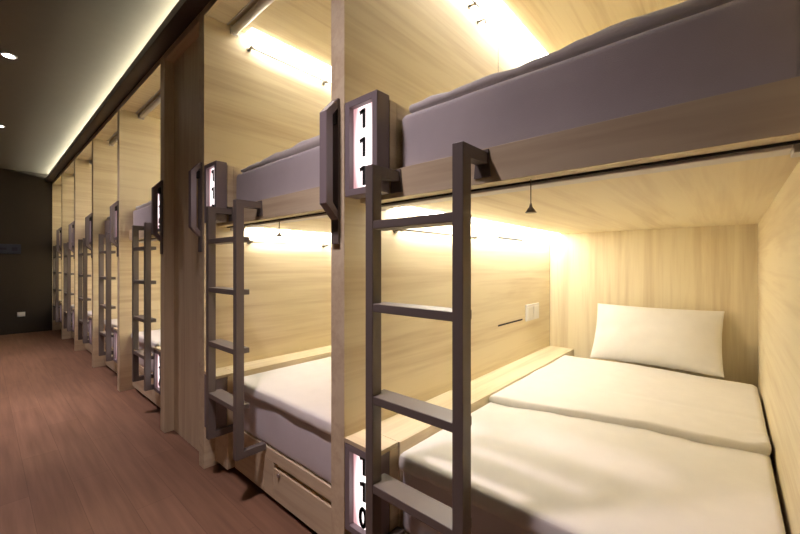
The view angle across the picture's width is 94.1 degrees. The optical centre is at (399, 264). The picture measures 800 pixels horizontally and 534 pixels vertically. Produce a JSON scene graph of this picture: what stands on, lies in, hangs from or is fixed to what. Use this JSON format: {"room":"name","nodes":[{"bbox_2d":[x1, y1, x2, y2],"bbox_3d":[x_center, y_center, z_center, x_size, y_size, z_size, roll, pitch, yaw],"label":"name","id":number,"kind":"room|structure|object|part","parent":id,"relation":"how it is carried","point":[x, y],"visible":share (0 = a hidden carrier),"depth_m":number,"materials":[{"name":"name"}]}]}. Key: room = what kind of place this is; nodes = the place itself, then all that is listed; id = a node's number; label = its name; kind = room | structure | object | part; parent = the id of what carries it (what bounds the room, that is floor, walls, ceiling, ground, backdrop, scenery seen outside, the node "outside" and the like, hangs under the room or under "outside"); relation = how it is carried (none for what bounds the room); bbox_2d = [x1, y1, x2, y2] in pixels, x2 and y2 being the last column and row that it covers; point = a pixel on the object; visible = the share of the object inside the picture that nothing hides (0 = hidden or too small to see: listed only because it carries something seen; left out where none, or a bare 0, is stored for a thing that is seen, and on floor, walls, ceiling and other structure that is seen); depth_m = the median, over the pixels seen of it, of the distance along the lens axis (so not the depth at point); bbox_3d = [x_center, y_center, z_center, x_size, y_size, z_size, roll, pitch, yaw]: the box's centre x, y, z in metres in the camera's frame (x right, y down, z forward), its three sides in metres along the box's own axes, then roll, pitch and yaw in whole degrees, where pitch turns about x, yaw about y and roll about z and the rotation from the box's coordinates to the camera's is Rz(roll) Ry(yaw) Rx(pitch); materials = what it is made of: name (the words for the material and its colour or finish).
{"room":"dormitory","nodes":[
{"label":"dormitory","id":0,"kind":"room"},
{"bbox_2d":[0,168,51,334],"bbox_3d":[-6.306,-0.219,7.093,0.088,2.871,3.999,0,0,42],"label":"wall","id":1,"kind":"structure","parent":0,"point":[25,197],"depth_m":6.63,"materials":[{"name":"brown paint"}]},
{"bbox_2d":[0,244,20,253],"bbox_3d":[-6.842,-0.273,6.408,0.019,0.167,0.449,0,0,42],"label":"wall plaque","id":2,"kind":"object","parent":1,"relation":"attached to","point":[4,248],"visible":1,"depth_m":6.47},
{"bbox_2d":[17,312,24,316],"bbox_3d":[-6.694,0.880,6.580,0.011,0.079,0.099,0,0,42],"label":"wall socket","id":3,"kind":"object","parent":1,"relation":"attached to","point":[19,314],"visible":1,"depth_m":6.57,"materials":[{"name":"white plastic"}]},
{"bbox_2d":[0,0,178,173],"bbox_3d":[-2.070,-1.698,3.275,11.493,0.088,4.087,0,0,42],"label":"ceiling","id":4,"kind":"structure","parent":0,"point":[71,54],"depth_m":3.06,"materials":[{"name":"paint"}]},
{"bbox_2d":[0,52,17,58],"bbox_3d":[-3.094,-1.651,2.943,0.099,0.007,0.099,0,0,42],"label":"recessed light","id":5,"kind":"object","parent":4,"relation":"in","point":[5,54],"visible":1,"depth_m":2.94,"materials":[{"name":"white plastic"}]},
{"bbox_2d":[45,0,209,181],"bbox_3d":[-2.196,-1.552,3.134,11.317,0.055,0.198,0,0,42],"label":"trim","id":6,"kind":"structure","parent":4,"relation":"attached to","point":[184,12],"depth_m":2.91,"materials":[{"name":"brown wood"}]},
{"bbox_2d":[0,329,317,533],"bbox_3d":[-2.070,1.260,3.275,11.493,0.088,4.087,0,0,42],"label":"floor","id":7,"kind":"structure","parent":0,"point":[79,454],"depth_m":2.25,"materials":[{"name":"red wood"}]},
{"bbox_2d":[52,171,61,329],"bbox_3d":[-5.293,-0.154,7.271,1.188,2.739,2.089,0,0,42],"label":"pod","id":8,"kind":"object","parent":7,"relation":"on","point":[57,183],"visible":0.19,"depth_m":6.91,"materials":[{"name":"brown wood"}]},
{"bbox_2d":[53,245,61,321],"bbox_3d":[-5.790,0.316,6.347,0.386,1.287,0.157,0,0,42],"label":"ladder","id":9,"kind":"object","parent":8,"relation":"attached to","point":[56,306],"visible":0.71,"depth_m":6.19,"materials":[{"name":"metal"}]},
{"bbox_3d":[-5.290,-1.505,7.262,1.173,0.036,2.045,0,0,42],"label":"roof panel","id":10,"kind":"part","parent":8,"relation":"part of","materials":[{"name":"brown wood"}]},
{"bbox_2d":[60,303,61,322],"bbox_3d":[-5.586,0.805,6.175,0.165,0.312,0.062,0,0,42],"label":"number sign","id":11,"kind":"object","parent":8,"relation":"attached to","point":[60,303],"visible":0.16,"depth_m":6.13,"materials":[{"name":"grey paint"}]},
{"bbox_2d":[62,158,73,338],"bbox_3d":[-4.381,-0.154,6.461,1.250,2.739,2.089,0,0,42],"label":"pod","id":12,"kind":"object","parent":7,"relation":"on","point":[68,171],"visible":0.12,"depth_m":6.08,"materials":[{"name":"brown wood"}]},
{"bbox_2d":[56,227,61,259],"bbox_3d":[-5.531,-0.343,6.042,0.040,0.535,0.063,0,0,42],"label":"grab rail","id":13,"kind":"object","parent":12,"relation":"attached to","point":[60,228],"visible":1,"depth_m":6.03,"materials":[{"name":"grey metal"}]},
{"bbox_3d":[-5.513,-0.343,6.062,0.040,0.535,0.010,0,0,42],"label":"plate","id":14,"kind":"part","parent":13,"relation":"part of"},
{"bbox_2d":[63,242,73,330],"bbox_3d":[-4.856,0.316,5.518,0.386,1.287,0.157,0,0,42],"label":"ladder","id":15,"kind":"object","parent":12,"relation":"attached to","point":[67,312],"visible":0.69,"depth_m":5.39,"materials":[{"name":"metal"}]},
{"bbox_3d":[-4.355,-1.505,6.433,1.173,0.036,2.045,0,0,42],"label":"roof panel","id":16,"kind":"part","parent":12,"relation":"part of","materials":[{"name":"brown wood"}]},
{"bbox_2d":[72,309,73,331],"bbox_3d":[-4.651,0.805,5.345,0.165,0.312,0.062,0,0,42],"label":"number sign","id":17,"kind":"object","parent":12,"relation":"attached to","point":[72,309],"visible":0.2,"depth_m":5.37,"materials":[{"name":"grey paint"}]},
{"bbox_2d":[72,224,73,247],"bbox_3d":[-4.651,-0.416,5.345,0.165,0.341,0.062,0,0,42],"label":"number sign","id":18,"kind":"object","parent":12,"relation":"attached to","point":[73,224],"visible":0.17,"depth_m":5.37,"materials":[{"name":"grey paint"}]},
{"bbox_2d":[74,137,91,352],"bbox_3d":[-3.447,-0.154,5.632,1.250,2.739,2.089,0,0,42],"label":"pod","id":19,"kind":"object","parent":7,"relation":"on","point":[82,168],"visible":0.19,"depth_m":5.25,"materials":[{"name":"brown wood"}]},
{"bbox_2d":[69,221,74,258],"bbox_3d":[-4.596,-0.343,5.213,0.040,0.535,0.063,0,0,42],"label":"grab rail","id":20,"kind":"object","parent":19,"relation":"attached to","point":[71,225],"visible":1,"depth_m":5.20,"materials":[{"name":"grey metal"}]},
{"bbox_3d":[-4.579,-0.343,5.233,0.040,0.535,0.010,0,0,42],"label":"plate","id":21,"kind":"part","parent":20,"relation":"part of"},
{"bbox_2d":[78,238,90,343],"bbox_3d":[-3.921,0.316,4.688,0.386,1.287,0.157,0,0,42],"label":"ladder","id":22,"kind":"object","parent":19,"relation":"attached to","point":[84,321],"visible":0.73,"depth_m":4.56,"materials":[{"name":"metal"}]},
{"bbox_3d":[-3.421,-1.505,5.603,1.173,0.036,2.045,0,0,42],"label":"roof panel","id":23,"kind":"part","parent":19,"relation":"part of","materials":[{"name":"brown wood"}]},
{"bbox_3d":[-4.261,1.107,5.113,0.558,0.154,0.024,0,0,42],"label":"drawer","id":24,"kind":"part","parent":19,"relation":"part of","materials":[{"name":"brown wood"}]},
{"bbox_2d":[89,221,90,243],"bbox_3d":[-3.716,-0.416,4.516,0.165,0.341,0.062,0,0,42],"label":"number sign","id":25,"kind":"object","parent":19,"relation":"attached to","point":[89,221],"visible":0.04,"depth_m":4.53,"materials":[{"name":"grey paint"}]},
{"bbox_2d":[89,318,91,344],"bbox_3d":[-3.716,0.805,4.516,0.165,0.312,0.062,0,0,42],"label":"number sign","id":26,"kind":"object","parent":19,"relation":"attached to","point":[90,319],"visible":0.23,"depth_m":4.53,"materials":[{"name":"grey paint"}]},
{"bbox_2d":[92,108,116,372],"bbox_3d":[-2.512,-0.154,4.803,1.250,2.739,2.089,0,0,42],"label":"pod","id":27,"kind":"object","parent":7,"relation":"on","point":[104,156],"visible":0.16,"depth_m":4.42,"materials":[{"name":"brown wood"}]},
{"bbox_2d":[85,213,92,257],"bbox_3d":[-3.662,-0.343,4.383,0.040,0.535,0.063,0,0,42],"label":"grab rail","id":28,"kind":"object","parent":27,"relation":"attached to","point":[89,217],"visible":1,"depth_m":4.36,"materials":[{"name":"grey metal"}]},
{"bbox_3d":[-3.644,-0.343,4.403,0.040,0.535,0.010,0,0,42],"label":"plate","id":29,"kind":"part","parent":28,"relation":"part of","materials":[{"name":"grey metal"}]},
{"bbox_3d":[-2.486,-1.505,4.774,1.173,0.036,2.045,0,0,42],"label":"roof panel","id":30,"kind":"part","parent":27,"relation":"part of","materials":[{"name":"brown wood"}]},
{"bbox_2d":[99,232,115,360],"bbox_3d":[-2.987,0.316,3.859,0.386,1.287,0.157,0,0,42],"label":"ladder","id":31,"kind":"object","parent":27,"relation":"attached to","point":[108,334],"visible":0.82,"depth_m":3.73,"materials":[{"name":"metal"}]},
{"bbox_2d":[105,219,109,233],"bbox_3d":[-2.526,-0.410,4.857,0.985,0.236,1.953,0,0,42],"label":"mattress","id":32,"kind":"object","parent":27,"relation":"on","point":[107,222],"visible":0.11,"depth_m":4.35,"materials":[{"name":"grey fabric"}]},
{"bbox_2d":[105,325,112,346],"bbox_3d":[-2.525,0.823,4.858,0.985,0.238,1.950,0,0,42],"label":"mattress","id":33,"kind":"object","parent":27,"relation":"on","point":[105,325],"visible":0.07,"depth_m":4.22,"materials":[{"name":"white fabric"}]},
{"bbox_2d":[104,319,116,328],"bbox_3d":[-2.604,0.681,4.768,0.981,0.067,1.752,0,0,42],"label":"duvet","id":34,"kind":"object","parent":33,"relation":"on","point":[113,321],"visible":0.07,"depth_m":4.22,"materials":[{"name":"white fabric"}]},
{"bbox_3d":[-3.327,1.107,4.284,0.558,0.154,0.024,0,0,42],"label":"drawer","id":35,"kind":"part","parent":27,"relation":"part of","materials":[{"name":"brown wood"}]},
{"bbox_2d":[108,132,116,145],"bbox_3d":[-3.068,-1.461,4.118,1.162,0.052,0.066,0,0,42],"label":"roller blind","id":36,"kind":"object","parent":27,"relation":"attached to","point":[113,141],"visible":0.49,"depth_m":4.38,"materials":[{"name":"beige fabric"}]},
{"bbox_2d":[113,329,116,362],"bbox_3d":[-2.782,0.805,3.687,0.165,0.312,0.062,0,0,42],"label":"number sign","id":37,"kind":"object","parent":27,"relation":"attached to","point":[114,331],"visible":0.23,"depth_m":3.71,"materials":[{"name":"grey paint"}]},
{"bbox_2d":[115,205,116,239],"bbox_3d":[-2.782,-0.416,3.687,0.165,0.341,0.062,0,0,42],"label":"number sign","id":38,"kind":"object","parent":27,"relation":"attached to","point":[116,205],"visible":0.1,"depth_m":3.71,"materials":[{"name":"grey paint"}]},
{"bbox_2d":[117,58,160,407],"bbox_3d":[-1.558,-0.154,3.956,1.302,2.739,2.089,0,0,42],"label":"pod","id":39,"kind":"object","parent":7,"relation":"on","point":[138,140],"visible":0.22,"depth_m":3.60,"materials":[{"name":"brown wood"}]},
{"bbox_2d":[110,201,118,256],"bbox_3d":[-2.727,-0.343,3.554,0.040,0.535,0.063,0,0,42],"label":"grab rail","id":40,"kind":"object","parent":39,"relation":"attached to","point":[113,207],"visible":1,"depth_m":3.54,"materials":[{"name":"metal"}]},
{"bbox_3d":[-2.709,-0.343,3.574,0.040,0.535,0.010,0,0,42],"label":"plate","id":41,"kind":"part","parent":40,"relation":"part of","materials":[{"name":"metal"}]},
{"bbox_3d":[-1.532,-1.505,3.927,1.225,0.036,2.045,0,0,42],"label":"roof panel","id":42,"kind":"part","parent":39,"relation":"part of","materials":[{"name":"brown wood"}]},
{"bbox_2d":[133,205,150,225],"bbox_3d":[-1.572,-0.410,4.010,1.038,0.236,1.952,0,0,42],"label":"mattress","id":43,"kind":"object","parent":39,"relation":"on","point":[142,215],"visible":0.09,"depth_m":3.41,"materials":[{"name":"grey fabric"}]},
{"bbox_2d":[136,201,150,208],"bbox_3d":[-1.643,-0.566,3.941,1.018,0.074,1.713,0,0,42],"label":"duvet","id":44,"kind":"object","parent":43,"relation":"on","point":[149,202],"visible":0.09,"depth_m":3.45,"materials":[{"name":"white fabric"}]},
{"bbox_3d":[-2.373,1.107,3.437,0.611,0.154,0.024,0,0,42],"label":"drawer","id":45,"kind":"part","parent":39,"relation":"part of","materials":[{"name":"brown wood"}]},
{"bbox_2d":[132,222,155,390],"bbox_3d":[-2.013,0.316,2.995,0.386,1.287,0.157,0,0,42],"label":"ladder","id":46,"kind":"object","parent":39,"relation":"attached to","point":[145,354],"visible":0.84,"depth_m":2.87,"materials":[{"name":"metal"}]},
{"bbox_3d":[-2.164,-0.282,3.215,1.224,0.100,0.018,0,0,42],"label":"guard rail","id":47,"kind":"part","parent":39,"relation":"part of","materials":[{"name":"brown wood"}]},
{"bbox_2d":[139,342,153,372],"bbox_3d":[-1.571,0.823,4.011,1.038,0.238,1.950,0,0,42],"label":"mattress","id":48,"kind":"object","parent":39,"relation":"on","point":[141,346],"visible":0.02,"depth_m":3.39,"materials":[{"name":"white fabric"}]},
{"bbox_2d":[131,329,160,347],"bbox_3d":[-1.650,0.682,3.921,1.033,0.070,1.752,0,0,42],"label":"duvet","id":49,"kind":"object","parent":48,"relation":"on","point":[155,334],"visible":0.08,"depth_m":3.38,"materials":[{"name":"white fabric"}]},
{"bbox_2d":[139,238,156,242],"bbox_3d":[-2.113,-0.222,3.272,1.214,0.019,0.068,0,0,42],"label":"roller blind","id":50,"kind":"object","parent":39,"relation":"attached to","point":[152,239],"visible":0.13,"depth_m":3.41,"materials":[{"name":"beige fabric"}]},
{"bbox_2d":[136,89,160,119],"bbox_3d":[-2.113,-1.461,3.272,1.214,0.052,0.066,0,0,42],"label":"roller blind","id":51,"kind":"object","parent":39,"relation":"attached to","point":[157,101],"visible":0.47,"depth_m":3.44,"materials":[{"name":"beige fabric"}]},
{"bbox_2d":[154,349,160,394],"bbox_3d":[-1.808,0.805,2.822,0.165,0.312,0.062,0,0,42],"label":"number sign","id":52,"kind":"object","parent":39,"relation":"attached to","point":[157,355],"visible":0.53,"depth_m":2.84,"materials":[{"name":"grey paint"}]},
{"bbox_3d":[-1.812,0.805,2.818,0.117,0.265,0.009,0,0,42],"label":"light panel","id":53,"kind":"part","parent":52,"relation":"part of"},
{"bbox_2d":[158,194,159,232],"bbox_3d":[-1.808,-0.416,2.822,0.165,0.341,0.062,0,0,42],"label":"number sign","id":54,"kind":"object","parent":39,"relation":"attached to","point":[158,194],"visible":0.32,"depth_m":2.77,"materials":[{"name":"white paint"}]},
{"bbox_3d":[-1.812,-0.416,2.818,0.117,0.294,0.009,0,0,42],"label":"light panel","id":55,"kind":"part","parent":54,"relation":"part of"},
{"bbox_2d":[161,14,198,450],"bbox_3d":[-0.808,-0.154,3.272,0.726,2.739,2.063,0,0,42],"label":"panel","id":56,"kind":"object","parent":7,"relation":"on","point":[180,62],"visible":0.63,"depth_m":2.65,"materials":[{"name":"brown wood"}]},
{"bbox_2d":[151,180,162,253],"bbox_3d":[-1.753,-0.343,2.690,0.040,0.535,0.063,0,0,42],"label":"grab rail","id":57,"kind":"object","parent":56,"relation":"attached to","point":[157,189],"visible":1,"depth_m":2.68,"materials":[{"name":"metal"}]},
{"bbox_3d":[-1.736,-0.343,2.710,0.040,0.535,0.010,0,0,42],"label":"plate","id":58,"kind":"part","parent":57,"relation":"part of","materials":[{"name":"grey metal"}]},
{"bbox_3d":[-1.410,-0.154,2.528,0.638,2.738,0.026,0,0,42],"label":"panel","id":59,"kind":"part","parent":56,"relation":"part of","materials":[{"name":"brown wood"}]},
{"bbox_2d":[199,0,330,533],"bbox_3d":[-0.047,-0.154,2.615,1.283,2.739,2.089,0,0,42],"label":"pod","id":60,"kind":"object","parent":7,"relation":"on","point":[254,106],"visible":0.38,"depth_m":2.37,"materials":[{"name":"brown wood"}]},
{"bbox_2d":[188,162,201,251],"bbox_3d":[-1.216,-0.343,2.213,0.040,0.535,0.063,0,0,42],"label":"grab rail","id":61,"kind":"object","parent":60,"relation":"attached to","point":[195,172],"visible":1,"depth_m":2.20,"materials":[{"name":"metal"}]},
{"bbox_3d":[-1.199,-0.343,2.233,0.040,0.535,0.010,0,0,42],"label":"plate","id":62,"kind":"part","parent":61,"relation":"part of","materials":[{"name":"grey metal"}]},
{"bbox_2d":[204,160,226,223],"bbox_3d":[-1.078,-0.416,2.175,0.165,0.341,0.062,0,0,42],"label":"number sign","id":63,"kind":"object","parent":60,"relation":"attached to","point":[215,172],"visible":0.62,"depth_m":2.13,"materials":[{"name":"grey paint"}]},
{"bbox_3d":[-1.082,-0.416,2.171,0.117,0.294,0.009,0,0,42],"label":"light panel","id":64,"kind":"part","parent":63,"relation":"part of","materials":[{"name":"white plastic"}]},
{"bbox_2d":[204,374,226,428],"bbox_3d":[-1.078,0.805,2.175,0.165,0.312,0.062,0,0,42],"label":"number sign","id":65,"kind":"object","parent":60,"relation":"attached to","point":[221,383],"visible":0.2,"depth_m":2.12,"materials":[{"name":"grey paint"}]},
{"bbox_2d":[206,199,265,460],"bbox_3d":[-0.883,0.316,1.992,0.386,1.287,0.157,0,0,42],"label":"ladder","id":66,"kind":"object","parent":60,"relation":"attached to","point":[235,402],"visible":1,"depth_m":1.90,"materials":[{"name":"metal"}]},
{"bbox_3d":[-0.973,-0.288,2.140,0.053,0.078,0.008,0,0,42],"label":"mounting plate","id":67,"kind":"part","parent":66,"relation":"part of","materials":[{"name":"metal"}]},
{"bbox_3d":[-0.724,-0.288,1.919,0.053,0.078,0.008,0,0,42],"label":"mounting plate","id":68,"kind":"part","parent":66,"relation":"part of","materials":[{"name":"metal"}]},
{"bbox_2d":[227,0,274,36],"bbox_3d":[-0.603,-1.461,1.931,1.195,0.052,0.066,0,0,42],"label":"roller blind","id":69,"kind":"object","parent":60,"relation":"attached to","point":[252,13],"visible":1,"depth_m":2.17,"materials":[{"name":"beige fabric"}]},
{"bbox_3d":[-0.021,-1.505,2.586,1.206,0.036,2.045,0,0,42],"label":"roof panel","id":70,"kind":"part","parent":60,"relation":"part of","materials":[{"name":"brown wood"}]},
{"bbox_3d":[-0.653,-0.282,1.874,1.205,0.100,0.018,0,0,42],"label":"guard rail","id":71,"kind":"part","parent":60,"relation":"part of","materials":[{"name":"brown wood"}]},
{"bbox_2d":[227,212,327,236],"bbox_3d":[-0.614,-0.186,1.919,1.195,0.091,0.102,0,0,42],"label":"roller blind","id":72,"kind":"object","parent":60,"relation":"attached to","point":[279,221],"visible":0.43,"depth_m":1.86,"materials":[{"name":"black metal"}]},
{"bbox_2d":[236,146,319,200],"bbox_3d":[0.066,-0.410,2.557,1.018,0.236,1.952,0,0,42],"label":"mattress","id":73,"kind":"object","parent":60,"relation":"on","point":[300,171],"visible":0.14,"depth_m":1.83,"materials":[{"name":"grey fabric"}]},
{"bbox_2d":[241,135,319,172],"bbox_3d":[0.005,-0.571,2.478,0.999,0.084,1.715,0,0,42],"label":"duvet","id":74,"kind":"object","parent":73,"relation":"on","point":[304,145],"visible":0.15,"depth_m":1.83,"materials":[{"name":"white fabric"}]},
{"bbox_2d":[244,394,330,482],"bbox_3d":[0.067,0.823,2.558,1.018,0.238,1.950,0,0,42],"label":"mattress","id":75,"kind":"object","parent":60,"relation":"on","point":[309,446],"visible":0.12,"depth_m":1.78,"materials":[{"name":"white fabric"}]},
{"bbox_2d":[244,357,330,434],"bbox_3d":[-0.013,0.681,2.469,1.014,0.067,1.752,0,0,42],"label":"duvet","id":76,"kind":"object","parent":75,"relation":"on","point":[302,391],"visible":0.19,"depth_m":1.96,"materials":[{"name":"white fabric"}]},
{"bbox_2d":[247,46,330,84],"bbox_3d":[-0.759,-1.390,2.630,0.043,0.030,0.647,0,0,42],"label":"towel rail","id":77,"kind":"object","parent":60,"relation":"attached to","point":[251,47],"visible":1,"depth_m":2.57,"materials":[{"name":"silver metal"}]},
{"bbox_2d":[247,240,330,246],"bbox_3d":[-0.759,-0.145,2.630,0.043,0.030,0.647,0,0,42],"label":"towel rail","id":78,"kind":"object","parent":60,"relation":"attached to","point":[250,241],"visible":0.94,"depth_m":2.58,"materials":[{"name":"silver metal"}]},
{"bbox_3d":[-0.408,1.107,1.694,0.591,0.154,0.024,0,0,42],"label":"drawer","id":79,"kind":"part","parent":60,"relation":"part of","materials":[{"name":"brown wood"}]},
{"bbox_2d":[331,0,799,533],"bbox_3d":[0.927,-0.154,1.750,1.323,2.739,2.089,0,0,42],"label":"pod","id":80,"kind":"object","parent":7,"relation":"on","point":[725,237],"visible":0.48,"depth_m":1.60,"materials":[{"name":"brown wood"}]},
{"bbox_2d":[320,98,339,243],"bbox_3d":[-0.257,-0.343,1.362,0.040,0.535,0.063,0,0,42],"label":"grab rail","id":81,"kind":"object","parent":80,"relation":"attached to","point":[330,115],"visible":1,"depth_m":1.35,"materials":[{"name":"metal"}]},
{"bbox_3d":[-0.239,-0.343,1.381,0.040,0.535,0.010,0,0,42],"label":"plate","id":82,"kind":"part","parent":81,"relation":"part of","materials":[{"name":"metal"}]},
{"bbox_2d":[345,89,388,198],"bbox_3d":[-0.118,-0.416,1.323,0.165,0.341,0.062,0,0,42],"label":"number sign","id":83,"kind":"object","parent":80,"relation":"attached to","point":[367,115],"visible":0.9,"depth_m":1.31,"materials":[{"name":"grey paint"}]},
{"bbox_3d":[-0.122,-0.416,1.319,0.117,0.294,0.009,0,0,42],"label":"light panel","id":84,"kind":"part","parent":83,"relation":"part of","materials":[{"name":"white plastic"}]},
{"bbox_2d":[345,443,388,533],"bbox_3d":[-0.118,0.805,1.323,0.165,0.312,0.062,0,0,42],"label":"number sign","id":85,"kind":"object","parent":80,"relation":"attached to","point":[355,458],"visible":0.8,"depth_m":1.33,"materials":[{"name":"grey paint"}]},
{"bbox_3d":[-0.122,0.805,1.319,0.117,0.265,0.009,0,0,42],"label":"light panel","id":86,"kind":"part","parent":85,"relation":"part of","materials":[{"name":"white plastic"}]},
{"bbox_2d":[366,141,490,533],"bbox_3d":[0.077,0.316,1.140,0.386,1.287,0.157,0,0,42],"label":"ladder","id":87,"kind":"object","parent":80,"relation":"attached to","point":[445,519],"visible":1,"depth_m":1.06,"materials":[{"name":"metal"}]},
{"bbox_3d":[-0.014,-0.288,1.289,0.053,0.078,0.008,0,0,42],"label":"mounting plate","id":88,"kind":"part","parent":87,"relation":"part of","materials":[{"name":"metal"}]},
{"bbox_3d":[0.236,-0.288,1.067,0.053,0.078,0.008,0,0,42],"label":"mounting plate","id":89,"kind":"part","parent":87,"relation":"part of","materials":[{"name":"metal"}]},
{"bbox_2d":[393,229,479,238],"bbox_3d":[0.201,-0.145,1.778,0.043,0.030,0.647,0,0,42],"label":"towel rail","id":90,"kind":"object","parent":80,"relation":"attached to","point":[402,230],"visible":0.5,"depth_m":1.66,"materials":[{"name":"silver metal"}]},
{"bbox_3d":[0.453,-0.154,2.154,0.077,2.738,2.063,0,0,42],"label":"panel","id":91,"kind":"part","parent":80,"relation":"part of","materials":[{"name":"brown wood"}]},
{"bbox_2d":[403,471,532,533],"bbox_3d":[1.013,0.823,1.719,0.981,0.238,1.949,0,0,42],"label":"mattress","id":92,"kind":"object","parent":80,"relation":"on","point":[483,522],"visible":0.07,"depth_m":1.19,"materials":[{"name":"white fabric"}]},
{"bbox_2d":[399,355,785,533],"bbox_3d":[0.939,0.665,1.635,0.981,0.098,1.764,0,0,42],"label":"duvet","id":93,"kind":"object","parent":92,"relation":"on","point":[574,445],"visible":0.98,"depth_m":1.28,"materials":[{"name":"white fabric"}]},
{"bbox_2d":[590,303,724,377],"bbox_3d":[1.589,0.449,2.339,0.679,0.348,0.232,0,0,42],"label":"pillow","id":94,"kind":"object","parent":93,"relation":"on","point":[686,340],"visible":1,"depth_m":2.26,"materials":[{"name":"white fabric"}]},
{"bbox_2d":[468,0,479,8],"bbox_3d":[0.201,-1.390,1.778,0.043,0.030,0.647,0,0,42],"label":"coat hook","id":95,"kind":"object","parent":80,"relation":"attached to","point":[473,1],"visible":1,"depth_m":1.99,"materials":[{"name":"silver metal"}]},
{"bbox_2d":[477,17,485,23],"bbox_3d":[0.453,-1.344,2.057,0.051,0.039,0.024,0,0,42],"label":"coat hook","id":96,"kind":"object","parent":80,"relation":"attached to","point":[484,19],"visible":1,"depth_m":2.06,"materials":[{"name":"silver metal"}]},
{"bbox_2d":[525,302,538,321],"bbox_3d":[0.922,0.332,2.614,0.012,0.113,0.229,0,0,42],"label":"wall switch","id":97,"kind":"object","parent":80,"relation":"attached to","point":[531,310],"visible":1,"depth_m":2.60,"materials":[{"name":"white plastic"}]},
{"bbox_3d":[0.292,-0.282,1.035,1.168,0.100,0.018,0,0,42],"label":"guard rail","id":98,"kind":"part","parent":80,"relation":"part of","materials":[{"name":"brown wood"}]},
{"bbox_3d":[0.924,-1.505,1.747,1.169,0.036,2.045,0,0,42],"label":"roof panel","id":99,"kind":"part","parent":80,"relation":"part of","materials":[{"name":"brown wood"}]},
{"bbox_2d":[381,140,799,212],"bbox_3d":[0.332,-0.186,1.080,1.158,0.091,0.102,0,0,42],"label":"roller blind","id":100,"kind":"object","parent":80,"relation":"attached to","point":[792,148],"visible":0.82,"depth_m":0.89,"materials":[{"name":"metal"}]},
{"bbox_2d":[402,0,799,166],"bbox_3d":[1.012,-0.410,1.718,0.981,0.236,1.952,0,0,42],"label":"mattress","id":101,"kind":"object","parent":80,"relation":"on","point":[735,45],"visible":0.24,"depth_m":0.85,"materials":[{"name":"grey fabric"}]},
{"bbox_2d":[409,0,734,112],"bbox_3d":[0.951,-0.565,1.638,0.962,0.072,1.715,0,0,42],"label":"duvet","id":102,"kind":"object","parent":101,"relation":"on","point":[627,28],"visible":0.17,"depth_m":0.92,"materials":[{"name":"white fabric"}]},
{"bbox_3d":[1.612,-0.154,2.522,1.169,2.738,0.026,0,0,42],"label":"panel","id":103,"kind":"part","parent":80,"relation":"part of","materials":[{"name":"brown wood"}]},
{"bbox_3d":[1.384,-0.154,1.327,0.077,2.738,2.063,0,0,42],"label":"panel","id":104,"kind":"part","parent":80,"relation":"part of","materials":[{"name":"brown wood"}]}
]}

